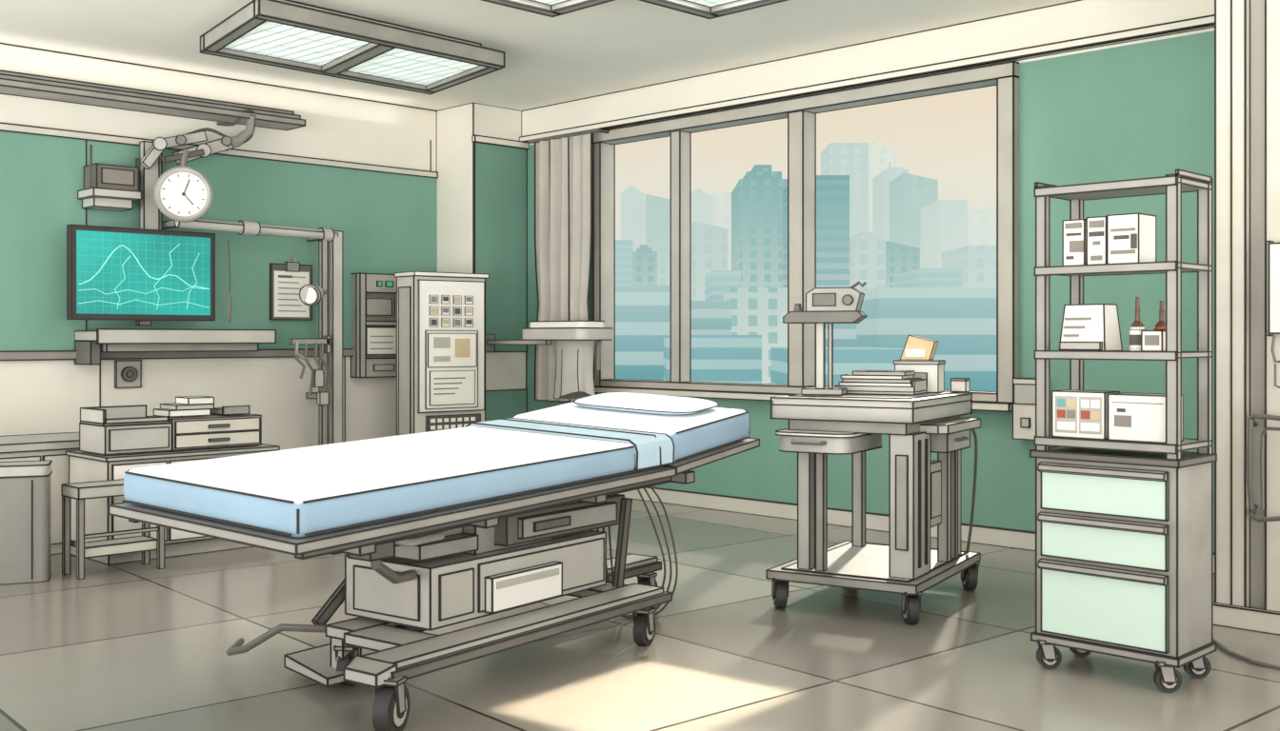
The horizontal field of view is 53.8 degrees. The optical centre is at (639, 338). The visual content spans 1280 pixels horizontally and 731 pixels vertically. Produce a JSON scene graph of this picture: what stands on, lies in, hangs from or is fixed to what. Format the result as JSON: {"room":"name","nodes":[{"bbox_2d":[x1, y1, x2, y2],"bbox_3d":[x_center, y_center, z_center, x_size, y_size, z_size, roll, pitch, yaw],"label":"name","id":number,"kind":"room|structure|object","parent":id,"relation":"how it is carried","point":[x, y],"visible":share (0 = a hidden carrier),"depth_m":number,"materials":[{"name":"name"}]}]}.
{"room":"hospital room","nodes":[
{"label":"hospital room","id":0,"kind":"room"},
{"bbox_2d":[0,42,437,450],"bbox_3d":[-3.567,-0.325,8.451,0.164,3.050,6.654,0,0,45],"label":"wall","id":1,"kind":"structure","parent":0,"point":[388,222],"depth_m":8.98,"materials":[{"name":"green paint"}]},
{"bbox_2d":[77,144,141,211],"bbox_3d":[-3.468,-1.042,8.246,0.315,0.395,0.273,0,0,-45],"label":"module","id":2,"kind":"object","parent":1,"relation":"attached to","point":[114,188],"visible":1,"depth_m":8.19,"materials":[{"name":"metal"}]},
{"bbox_2d":[114,360,141,388],"bbox_3d":[-3.427,0.243,8.458,0.174,0.186,0.053,0,0,-45],"label":"power socket","id":3,"kind":"object","parent":1,"relation":"attached to","point":[128,373],"visible":1,"depth_m":8.44,"materials":[{"name":"grey plastic"}]},
{"bbox_2d":[0,69,305,130],"bbox_3d":[-4.144,-1.587,7.587,0.278,0.114,4.617,0,0,45],"label":"rail","id":4,"kind":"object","parent":1,"relation":"attached to","point":[11,83],"depth_m":8.35,"materials":[{"name":"metal"}]},
{"bbox_2d":[74,328,276,365],"bbox_3d":[-3.120,0.057,8.528,1.235,0.234,0.386,0,0,-45],"label":"ledge shelf","id":5,"kind":"object","parent":1,"relation":"attached to","point":[89,345],"visible":1,"depth_m":8.28,"materials":[{"name":"metal"}]},
{"bbox_2d":[0,348,353,360],"bbox_3d":[-3.752,0.113,8.143,0.030,0.064,5.958,0,0,45],"label":"trim","id":6,"kind":"structure","parent":1,"relation":"attached to","point":[8,355],"depth_m":8.59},
{"bbox_2d":[135,109,255,230],"bbox_3d":[-2.986,-0.896,8.556,0.786,1.409,0.324,0,0,-27],"label":"articulated arm","id":7,"kind":"object","parent":1,"relation":"attached to","point":[150,160],"visible":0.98,"depth_m":8.42},
{"bbox_2d":[66,224,215,325],"bbox_3d":[-3.270,-0.397,8.302,0.958,0.635,0.107,0,0,-45],"label":"monitor","id":8,"kind":"object","parent":7,"relation":"attached to","point":[143,276],"visible":1,"depth_m":8.24,"materials":[{"name":"teal glass"}]},
{"bbox_2d":[154,149,212,222],"bbox_3d":[-2.961,-0.989,8.191,0.357,0.476,0.096,0,0,-19],"label":"clock","id":9,"kind":"object","parent":7,"relation":"hanging from","point":[183,193],"visible":1,"depth_m":8.16,"materials":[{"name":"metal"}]},
{"bbox_2d":[0,121,438,179],"bbox_3d":[-3.758,-1.323,8.149,0.028,0.054,5.958,0,0,45],"label":"trim","id":10,"kind":"structure","parent":1,"relation":"attached to","point":[4,127],"depth_m":9.03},
{"bbox_2d":[269,256,312,320],"bbox_3d":[-2.568,-0.366,9.304,0.334,0.472,0.046,0,0,-45],"label":"clipboard","id":11,"kind":"object","parent":1,"relation":"attached to","point":[287,279],"visible":0.99,"depth_m":9.28,"materials":[{"name":"paper"}]},
{"bbox_2d":[350,272,396,378],"bbox_3d":[-2.033,-0.096,9.789,0.406,0.803,0.144,0,0,-45],"label":"control panel","id":12,"kind":"object","parent":1,"relation":"attached to","point":[373,295],"visible":0.83,"depth_m":9.70,"materials":[{"name":"metal"}]},
{"bbox_2d":[436,102,529,421],"bbox_3d":[-1.230,-0.325,10.324,0.528,3.058,0.708,0,0,45],"label":"column","id":13,"kind":"structure","parent":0,"point":[482,160],"depth_m":10.10,"materials":[{"name":"paint"}]},
{"bbox_2d":[485,320,612,399],"bbox_3d":[-0.765,0.163,9.477,1.373,0.576,0.350,0,0,45],"label":"tray","id":14,"kind":"object","parent":13,"relation":"attached to","point":[574,340],"visible":0.96,"depth_m":9.10,"materials":[{"name":"metal"}]},
{"bbox_2d":[521,320,612,340],"bbox_3d":[-0.538,-0.052,9.249,0.722,0.145,0.350,0,0,45],"label":"tray","id":15,"kind":"object","parent":14,"relation":"on","point":[538,330],"depth_m":9.05,"materials":[{"name":"metal"}]},
{"bbox_2d":[0,0,1075,110],"bbox_3d":[0.385,-1.900,5.349,10.140,0.100,5.450,0,0,45],"label":"ceiling","id":16,"kind":"structure","parent":0,"point":[614,46],"depth_m":7.70,"materials":[{"name":"paint"}]},
{"bbox_2d":[200,0,505,94],"bbox_3d":[-1.731,-1.770,7.705,1.144,0.157,1.913,0,0,45],"label":"ceiling light","id":17,"kind":"object","parent":16,"relation":"attached to","point":[290,34],"visible":1,"depth_m":7.53,"materials":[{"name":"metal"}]},
{"bbox_2d":[223,20,370,66],"bbox_3d":[-2.012,-1.740,7.393,0.952,0.017,0.907,0,0,45],"label":"diffuser","id":18,"kind":"object","parent":17,"relation":"attached to","point":[270,41],"depth_m":7.50,"materials":[{"name":"white plastic"}]},
{"bbox_2d":[345,48,479,85],"bbox_3d":[-1.450,-1.740,8.017,0.952,0.017,0.907,0,0,45],"label":"diffuser","id":19,"kind":"object","parent":17,"relation":"attached to","point":[397,67],"depth_m":8.17,"materials":[{"name":"white plastic"}]},
{"bbox_2d":[480,0,614,17],"bbox_3d":[-0.479,-1.805,6.086,1.160,0.100,1.160,0,0,45],"label":"ceiling light","id":20,"kind":"object","parent":16,"relation":"attached to","point":[548,8],"visible":1,"depth_m":6.71,"materials":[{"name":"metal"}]},
{"bbox_2d":[530,0,569,5],"bbox_3d":[-0.479,-1.800,6.086,1.017,0.017,1.017,0,0,45],"label":"diffuser","id":21,"kind":"object","parent":20,"relation":"attached to","point":[532,2],"depth_m":6.73,"materials":[{"name":"white plastic"}]},
{"bbox_2d":[639,0,788,19],"bbox_3d":[0.382,-1.805,6.127,1.160,0.100,1.160,0,0,45],"label":"ceiling light","id":22,"kind":"object","parent":16,"relation":"attached to","point":[705,9],"visible":1,"depth_m":6.73,"materials":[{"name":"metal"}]},
{"bbox_2d":[684,0,739,7],"bbox_3d":[0.382,-1.800,6.127,1.017,0.017,1.017,0,0,45],"label":"diffuser","id":23,"kind":"object","parent":22,"relation":"attached to","point":[689,3],"depth_m":6.75,"materials":[{"name":"white plastic"}]},
{"bbox_2d":[0,498,1279,730],"bbox_3d":[-0.392,1.250,4.218,10.640,0.100,8.150,0,0,45],"label":"floor","id":24,"kind":"structure","parent":0,"point":[133,646],"depth_m":4.72,"materials":[{"name":"tile"}]},
{"bbox_2d":[0,460,52,584],"bbox_3d":[-3.072,0.912,6.261,0.274,0.583,0.234,0,0,-21],"label":"waste bin","id":25,"kind":"object","parent":24,"relation":"on","point":[25,486],"visible":1,"depth_m":6.17,"materials":[{"name":"metal"}]},
{"bbox_2d":[0,432,79,555],"bbox_3d":[-3.644,0.887,6.996,1.327,0.632,0.641,0,0,-45],"label":"base cabinet","id":26,"kind":"object","parent":24,"relation":"on","point":[50,447],"visible":0.1,"depth_m":6.99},
{"bbox_2d":[60,479,165,579],"bbox_3d":[-2.701,0.972,6.484,0.447,0.461,0.217,0,0,-45],"label":"stool","id":27,"kind":"object","parent":24,"relation":"on","point":[145,544],"visible":0.79,"depth_m":6.39,"materials":[{"name":"metal"}]},
{"bbox_2d":[69,536,157,559],"bbox_3d":[-2.702,1.075,6.485,0.387,0.057,0.164,0,0,-45],"label":"shelf","id":28,"kind":"object","parent":27,"relation":"attached to","point":[138,544],"depth_m":6.43,"materials":[{"name":"beige wood"}]},
{"bbox_2d":[65,443,279,565],"bbox_3d":[-2.629,0.914,7.141,0.997,0.579,0.561,0,0,-45],"label":"storage cabinet","id":29,"kind":"object","parent":24,"relation":"on","point":[83,467],"visible":0.27,"depth_m":6.83,"materials":[{"name":"grey plastic"}]},
{"bbox_2d":[79,404,261,456],"bbox_3d":[-2.625,0.501,7.104,0.902,0.242,0.368,0,0,-45],"label":"drawer unit","id":30,"kind":"object","parent":29,"relation":"on","point":[116,430],"visible":1,"depth_m":6.93,"materials":[{"name":"grey plastic"}]},
{"bbox_2d":[80,404,170,426],"bbox_3d":[-2.825,0.425,6.926,0.367,0.090,0.317,0,0,-45],"label":"tray","id":31,"kind":"object","parent":30,"relation":"on","point":[116,415],"depth_m":6.87,"materials":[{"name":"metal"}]},
{"bbox_2d":[153,396,214,418],"bbox_3d":[-2.591,0.390,7.181,0.276,0.106,0.206,0,0,-45],"label":"stack","id":32,"kind":"object","parent":30,"relation":"on","point":[184,406],"visible":0.98,"depth_m":7.13,"materials":[{"name":"white paper"}]},
{"bbox_2d":[211,405,250,415],"bbox_3d":[-2.394,0.417,7.343,0.166,0.051,0.196,0,0,-45],"label":"tray","id":33,"kind":"object","parent":30,"relation":"on","point":[231,410],"visible":0.88,"depth_m":7.27,"materials":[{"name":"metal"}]},
{"bbox_2d":[162,219,342,445],"bbox_3d":[-2.736,0.198,8.886,1.238,2.011,0.420,0,0,-45],"label":"frame","id":34,"kind":"object","parent":24,"relation":"on","point":[330,241],"visible":0.84,"depth_m":9.12,"materials":[{"name":"metal"}]},
{"bbox_2d":[227,239,231,323],"bbox_3d":[-2.785,-0.383,8.551,0.027,0.572,0.024,0,0,22],"label":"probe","id":35,"kind":"object","parent":34,"relation":"hanging from","point":[229,295],"visible":1,"depth_m":8.55,"materials":[{"name":"metal"}]},
{"bbox_2d":[289,336,331,406],"bbox_3d":[-2.329,0.236,8.960,0.316,0.504,0.071,0,0,-45],"label":"hoses","id":36,"kind":"object","parent":34,"relation":"hanging from","point":[317,378],"visible":1,"depth_m":8.97,"materials":[{"name":"plastic"}]},
{"bbox_2d":[299,283,327,306],"bbox_3d":[-2.279,-0.298,8.863,0.159,0.156,0.227,0,0,9],"label":"spot lamp","id":37,"kind":"object","parent":34,"relation":"attached to","point":[310,294],"visible":1,"depth_m":8.77,"materials":[{"name":"metal"}]},
{"bbox_2d":[107,392,759,730],"bbox_3d":[-0.668,0.725,4.808,1.133,0.950,2.496,0,0,36],"label":"hospital bed","id":38,"kind":"object","parent":24,"relation":"on","point":[437,530],"visible":1,"depth_m":4.35,"materials":[{"name":"white fabric"}]},
{"bbox_2d":[573,392,719,415],"bbox_3d":[0.021,0.288,5.581,0.670,0.076,0.320,0,0,36],"label":"pillow","id":39,"kind":"object","parent":38,"relation":"on","point":[612,403],"depth_m":5.48,"materials":[{"name":"fabric"}]},
{"bbox_2d":[394,271,489,436],"bbox_3d":[-1.490,0.358,9.508,0.641,1.692,0.311,0,0,-39],"label":"tall cabinet","id":40,"kind":"object","parent":24,"relation":"on","point":[441,316],"visible":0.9,"depth_m":9.36,"materials":[{"name":"grey plastic"}]},
{"bbox_2d":[765,391,980,624],"bbox_3d":[1.095,0.727,5.772,0.740,0.945,1.024,0,0,31],"label":"cart","id":41,"kind":"object","parent":24,"relation":"on","point":[925,493],"visible":0.99,"depth_m":5.52,"materials":[{"name":"metal"}]},
{"bbox_2d":[782,280,867,395],"bbox_3d":[0.837,0.000,5.674,0.363,0.509,0.175,0,0,17],"label":"monitor","id":42,"kind":"object","parent":41,"relation":"on","point":[830,306],"visible":1,"depth_m":5.62,"materials":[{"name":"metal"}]},
{"bbox_2d":[765,540,980,596],"bbox_3d":[1.093,1.044,5.804,0.686,0.048,0.936,0,0,31],"label":"shelf","id":43,"kind":"object","parent":41,"relation":"attached to","point":[855,565],"depth_m":5.57,"materials":[{"name":"metal"}]},
{"bbox_2d":[834,370,927,395],"bbox_3d":[1.107,0.203,5.790,0.364,0.104,0.264,0,0,25],"label":"paper stack","id":44,"kind":"object","parent":41,"relation":"on","point":[860,382],"visible":0.94,"depth_m":5.69,"materials":[{"name":"paper"}]},
{"bbox_2d":[834,379,927,395],"bbox_3d":[1.107,0.223,5.790,0.364,0.064,0.264,0,0,25],"label":"tray","id":45,"kind":"object","parent":44,"relation":"on","point":[876,387],"depth_m":5.67,"materials":[{"name":"paper"}]},
{"bbox_2d":[893,360,945,393],"bbox_3d":[1.317,0.180,5.944,0.214,0.149,0.174,0,0,23],"label":"box","id":46,"kind":"object","parent":41,"relation":"on","point":[933,370],"visible":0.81,"depth_m":5.86,"materials":[{"name":"white plastic"}]},
{"bbox_2d":[900,335,938,360],"bbox_3d":[1.314,0.045,5.939,0.164,0.119,0.097,0,0,23],"label":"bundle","id":47,"kind":"object","parent":46,"relation":"on","point":[916,348],"visible":1,"depth_m":5.90,"materials":[{"name":"beige paper"}]},
{"bbox_2d":[920,417,980,435],"bbox_3d":[1.380,0.397,5.713,0.192,0.043,0.558,0,0,31],"label":"tray","id":48,"kind":"object","parent":41,"relation":"on","point":[939,426],"depth_m":5.60,"materials":[{"name":"metal"}]},
{"bbox_2d":[950,378,969,392],"bbox_3d":[1.514,0.223,5.965,0.074,0.064,0.064,0,0,31],"label":"box","id":49,"kind":"object","parent":41,"relation":"on","point":[957,385],"visible":1,"depth_m":5.94,"materials":[{"name":"white plastic"}]},
{"bbox_2d":[1029,168,1217,693],"bbox_3d":[1.717,0.316,4.510,0.540,1.767,0.352,0,0,45],"label":"trolley","id":50,"kind":"object","parent":24,"relation":"on","point":[1124,530],"visible":0.99,"depth_m":4.40,"materials":[{"name":"metal"}]},
{"bbox_2d":[1062,219,1086,265],"bbox_3d":[1.591,-0.340,4.561,0.084,0.169,0.104,0,0,45],"label":"carton","id":51,"kind":"object","parent":50,"relation":"on","point":[1074,231],"visible":0.66,"depth_m":4.52,"materials":[{"name":"white cardboard"}]},
{"bbox_2d":[1051,389,1119,439],"bbox_3d":[1.609,0.276,4.559,0.202,0.169,0.123,0,0,45],"label":"patterned box","id":52,"kind":"object","parent":50,"relation":"on","point":[1077,414],"visible":0.9,"depth_m":4.52,"materials":[{"name":"cardboard"}]},
{"bbox_2d":[1059,303,1122,351],"bbox_3d":[1.621,-0.037,4.548,0.174,0.170,0.159,0,0,45],"label":"file box","id":53,"kind":"object","parent":50,"relation":"on","point":[1085,327],"visible":0.9,"depth_m":4.51,"materials":[{"name":"white cardboard"}]},
{"bbox_2d":[1086,216,1106,264],"bbox_3d":[1.647,-0.343,4.497,0.074,0.174,0.094,0,0,45],"label":"carton","id":54,"kind":"object","parent":50,"relation":"on","point":[1096,227],"visible":0.71,"depth_m":4.46,"materials":[{"name":"white cardboard"}]},
{"bbox_2d":[1029,446,1217,468],"bbox_3d":[1.724,0.421,4.517,0.540,0.029,0.329,0,0,45],"label":"countertop","id":55,"kind":"structure","parent":50,"relation":"on","point":[1189,459],"depth_m":4.41,"materials":[{"name":"metal"}]},
{"bbox_2d":[1106,212,1156,263],"bbox_3d":[1.729,-0.344,4.437,0.114,0.176,0.144,0,0,45],"label":"carton","id":56,"kind":"object","parent":50,"relation":"on","point":[1130,237],"visible":0.8,"depth_m":4.39,"materials":[{"name":"white cardboard"}]},
{"bbox_2d":[1128,297,1145,351],"bbox_3d":[1.740,-0.050,4.412,0.055,0.190,0.055,0,0,45],"label":"medicine bottle","id":57,"kind":"object","parent":50,"relation":"on","point":[1136,327],"visible":0.92,"depth_m":4.40,"materials":[{"name":"white plastic"}]},
{"bbox_2d":[1107,392,1183,443],"bbox_3d":[1.768,0.279,4.417,0.209,0.164,0.137,0,0,45],"label":"box","id":58,"kind":"object","parent":50,"relation":"on","point":[1131,417],"visible":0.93,"depth_m":4.38,"materials":[{"name":"cardboard"}]},
{"bbox_2d":[1140,330,1165,351],"bbox_3d":[1.778,0.011,4.352,0.074,0.074,0.064,0,0,45],"label":"carton","id":59,"kind":"object","parent":50,"relation":"on","point":[1150,340],"visible":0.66,"depth_m":4.33,"materials":[{"name":"white cardboard"}]},
{"bbox_2d":[1153,300,1165,330],"bbox_3d":[1.824,-0.042,4.412,0.055,0.175,0.055,0,0,45],"label":"medicine bottle","id":60,"kind":"object","parent":50,"relation":"on","point":[1161,325],"visible":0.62,"depth_m":4.40,"materials":[{"name":"brown glass"}]},
{"bbox_2d":[1213,639,1279,670],"bbox_3d":[2.324,1.191,5.007,0.232,0.016,1.054,0,0,-4],"label":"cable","id":61,"kind":"object","parent":24,"relation":"on","point":[1257,663],"visible":0.51,"depth_m":4.67,"materials":[{"name":"rubber"}]},
{"bbox_2d":[525,27,1214,552],"bbox_3d":[1.210,-0.325,8.267,5.900,3.057,0.158,0,0,45],"label":"wall","id":62,"kind":"structure","parent":0,"point":[1140,109],"depth_m":6.98,"materials":[{"name":"green paint"}]},
{"bbox_2d":[592,60,1019,412],"bbox_3d":[0.902,-0.578,8.468,3.568,1.993,0.218,0,0,45],"label":"window","id":63,"kind":"structure","parent":62,"relation":"in","point":[800,112],"depth_m":8.32,"materials":[{"name":"beige metal"}]},
{"bbox_2d":[528,128,608,402],"bbox_3d":[-0.571,-0.537,9.745,0.810,2.064,0.160,0,0,45],"label":"curtain","id":64,"kind":"object","parent":63,"relation":"hanging from","point":[563,168],"visible":0.75,"depth_m":9.72,"materials":[{"name":"fabric"}]},
{"bbox_2d":[519,0,1214,142],"bbox_3d":[1.133,-1.719,8.190,5.908,0.266,0.084,0,0,45],"label":"ceiling beam","id":65,"kind":"structure","parent":62,"relation":"attached to","point":[1077,25],"depth_m":7.75,"materials":[{"name":"beige paint"}]},
{"bbox_2d":[619,487,1214,574],"bbox_3d":[1.149,1.150,8.206,5.907,0.107,0.037,0,0,45],"label":"baseboard","id":66,"kind":"structure","parent":62,"relation":"attached to","point":[1010,538],"depth_m":8.35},
{"bbox_2d":[1012,378,1035,440],"bbox_3d":[2.193,0.400,7.104,0.166,0.346,0.106,0,0,45],"label":"control box","id":67,"kind":"object","parent":62,"relation":"attached to","point":[1023,389],"visible":0.67,"depth_m":7.08,"materials":[{"name":"grey plastic"}]},
{"bbox_2d":[1214,0,1279,611],"bbox_3d":[4.158,-0.325,4.497,3.607,3.057,1.327,0,0,45],"label":"door frame","id":68,"kind":"structure","parent":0,"point":[1247,32],"depth_m":5.24,"materials":[{"name":"paint"}]},
{"bbox_2d":[1213,601,1279,635],"bbox_3d":[3.668,1.157,4.029,3.637,0.092,0.042,0,0,45],"label":"baseboard","id":69,"kind":"structure","parent":68,"relation":"attached to","point":[1251,619],"depth_m":5.18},
{"bbox_2d":[1246,413,1279,522],"bbox_3d":[2.563,0.524,5.040,0.129,0.437,0.387,0,0,-21],"label":"grab rail","id":70,"kind":"object","parent":68,"relation":"attached to","point":[1251,422],"visible":1,"depth_m":5.10,"materials":[{"name":"metal"}]},
{"bbox_2d":[1265,240,1279,388],"bbox_3d":[2.678,-0.093,5.007,0.355,0.602,0.047,0,0,45],"label":"wall fixture","id":71,"kind":"object","parent":68,"relation":"attached to","point":[1272,250],"visible":1,"depth_m":5.10,"materials":[{"name":"white plastic"}]},
{"label":"outside","id":72,"kind":"structure","parent":0,"visible":0},
{"bbox_3d":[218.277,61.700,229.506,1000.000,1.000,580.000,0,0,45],"label":"ground","id":73,"kind":"structure","parent":72,"visible":0},
{"bbox_2d":[615,240,633,285],"bbox_3d":[-2.943,23.021,204.000,3.532,76.358,18.000,0,0,0],"label":"apartment block","id":74,"kind":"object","parent":73,"relation":"on","point":[624,249],"visible":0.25,"depth_m":194.98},
{"bbox_2d":[620,186,644,251],"bbox_3d":[-1.698,12.430,309.000,5.660,97.540,18.000,0,0,0],"label":"tower","id":75,"kind":"structure","parent":73,"relation":"on","point":[632,201],"depth_m":300.01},
{"bbox_2d":[615,285,669,380],"bbox_3d":[-0.083,28.317,115.000,6.808,65.766,10.000,0,0,0],"label":"office block","id":76,"kind":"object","parent":73,"relation":"on","point":[642,312],"visible":0.11,"depth_m":109.99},
{"bbox_2d":[633,244,657,285],"bbox_3d":[0.868,22.025,239.000,4.513,78.350,18.000,0,0,0],"label":"tower","id":77,"kind":"structure","parent":73,"relation":"on","point":[645,260],"depth_m":230.03,"materials":[{"name":"teal"}]},
{"bbox_2d":[645,194,669,285],"bbox_3d":[4.226,14.603,289.000,5.917,93.194,18.000,0,0,0],"label":"tower","id":78,"kind":"structure","parent":73,"relation":"on","point":[657,209],"depth_m":279.98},
{"bbox_2d":[691,188,712,224],"bbox_3d":[12.362,15.118,269.000,5.102,92.164,18.000,0,0,0],"label":"tower","id":79,"kind":"structure","parent":73,"relation":"on","point":[701,202],"depth_m":260.02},
{"bbox_2d":[691,220,727,300],"bbox_3d":[11.728,20.869,219.000,5.706,80.663,18.000,0,0,0],"label":"tower","id":80,"kind":"structure","parent":73,"relation":"on","point":[709,242],"depth_m":210.00,"materials":[{"name":"teal"}]},
{"bbox_2d":[691,300,731,335],"bbox_3d":[6.261,28.805,127.000,5.156,64.791,10.000,0,0,0],"label":"office block","id":81,"kind":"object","parent":73,"relation":"on","point":[708,317],"visible":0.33,"depth_m":121.99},
{"bbox_2d":[663,335,761,383],"bbox_3d":[4.121,30.521,74.500,5.283,61.358,9.000,0,0,0],"label":"office block","id":82,"kind":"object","parent":73,"relation":"on","point":[714,358],"visible":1,"depth_m":70.00,"materials":[{"name":"blue glass"}]},
{"bbox_2d":[712,192,731,270],"bbox_3d":[24.725,9.815,369.000,7.064,102.770,18.000,0,0,0],"label":"tower","id":83,"kind":"structure","parent":73,"relation":"on","point":[721,201],"depth_m":360.03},
{"bbox_2d":[704,270,740,300],"bbox_3d":[10.989,26.313,169.000,3.623,69.774,18.000,0,0,0],"label":"apartment block","id":84,"kind":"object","parent":73,"relation":"on","point":[716,282],"visible":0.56,"depth_m":160.00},
{"bbox_2d":[722,287,787,383],"bbox_3d":[13.552,27.920,139.000,8.091,66.560,10.000,0,0,0],"label":"office block","id":85,"kind":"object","parent":73,"relation":"on","point":[754,310],"visible":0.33,"depth_m":134.01,"materials":[{"name":"teal"}]},
{"bbox_2d":[731,164,787,287],"bbox_3d":[19.072,17.422,199.000,8.030,87.556,18.000,0,0,0],"label":"tower","id":86,"kind":"structure","parent":73,"relation":"on","point":[756,198],"depth_m":190.00,"materials":[{"name":"teal"}]},
{"bbox_2d":[782,175,849,287],"bbox_3d":[24.762,19.630,179.000,6.928,83.140,18.000,0,0,0],"label":"tower","id":87,"kind":"structure","parent":73,"relation":"on","point":[832,191],"depth_m":169.98,"materials":[{"name":"teal"}]},
{"bbox_2d":[770,347,903,386],"bbox_3d":[9.872,30.849,64.500,5.434,60.702,9.000,0,0,0],"label":"office block","id":88,"kind":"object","parent":73,"relation":"on","point":[846,360],"visible":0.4,"depth_m":60.01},
{"bbox_2d":[825,323,856,347],"bbox_3d":[17.920,28.783,117.000,7.100,64.835,10.000,0,0,0],"label":"office block","id":89,"kind":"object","parent":73,"relation":"on","point":[844,334],"visible":0.02,"depth_m":112.00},
{"bbox_2d":[820,142,868,238],"bbox_3d":[54.792,5.072,339.000,9.962,112.257,18.000,0,0,0],"label":"tower","id":90,"kind":"structure","parent":73,"relation":"on","point":[851,159],"depth_m":329.98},
{"bbox_2d":[849,232,885,291],"bbox_3d":[36.528,22.102,209.000,4.830,78.196,18.000,0,0,0],"label":"tower","id":91,"kind":"structure","parent":73,"relation":"on","point":[867,252],"depth_m":200.00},
{"bbox_2d":[868,141,897,235],"bbox_3d":[80.196,-2.239,429.000,10.777,126.878,18.000,0,0,0],"label":"tower","id":92,"kind":"structure","parent":73,"relation":"on","point":[880,156],"depth_m":420.00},
{"bbox_2d":[872,162,908,241],"bbox_3d":[65.208,7.777,329.000,5.796,106.845,18.000,0,0,0],"label":"tower","id":93,"kind":"structure","parent":73,"relation":"on","point":[881,182],"depth_m":324.39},
{"bbox_2d":[885,240,919,287],"bbox_3d":[47.976,21.583,241.000,7.004,79.235,18.000,0,0,0],"label":"tower","id":94,"kind":"structure","parent":73,"relation":"on","point":[900,258],"depth_m":232.00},
{"bbox_2d":[889,173,938,248],"bbox_3d":[64.676,11.613,299.000,7.660,99.174,18.000,0,0,0],"label":"tower","id":95,"kind":"structure","parent":73,"relation":"on","point":[909,193],"depth_m":290.00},
{"bbox_2d":[856,287,996,391],"bbox_3d":[22.177,28.800,94.500,10.392,64.800,9.000,0,0,0],"label":"water","id":96,"kind":"structure","parent":73,"relation":"on","point":[962,321],"depth_m":89.99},
{"bbox_2d":[893,268,961,287],"bbox_3d":[41.670,25.779,184.000,5.943,70.842,18.000,0,0,0],"label":"office block","id":97,"kind":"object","parent":73,"relation":"on","point":[919,277],"visible":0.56,"depth_m":174.99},
{"bbox_2d":[920,200,967,268],"bbox_3d":[67.042,15.826,279.000,6.113,90.747,18.000,0,0,0],"label":"tower","id":98,"kind":"structure","parent":73,"relation":"on","point":[943,223],"depth_m":269.98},
{"bbox_2d":[941,245,996,287],"bbox_3d":[58.166,22.913,219.000,7.291,76.574,18.000,0,0,0],"label":"tower","id":99,"kind":"structure","parent":73,"relation":"on","point":[977,264],"depth_m":210.00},
{"bbox_2d":[967,209,996,245],"bbox_3d":[108.679,10.223,409.000,10.868,101.955,18.000,0,0,0],"label":"tower","id":100,"kind":"structure","parent":73,"relation":"on","point":[981,223],"depth_m":399.98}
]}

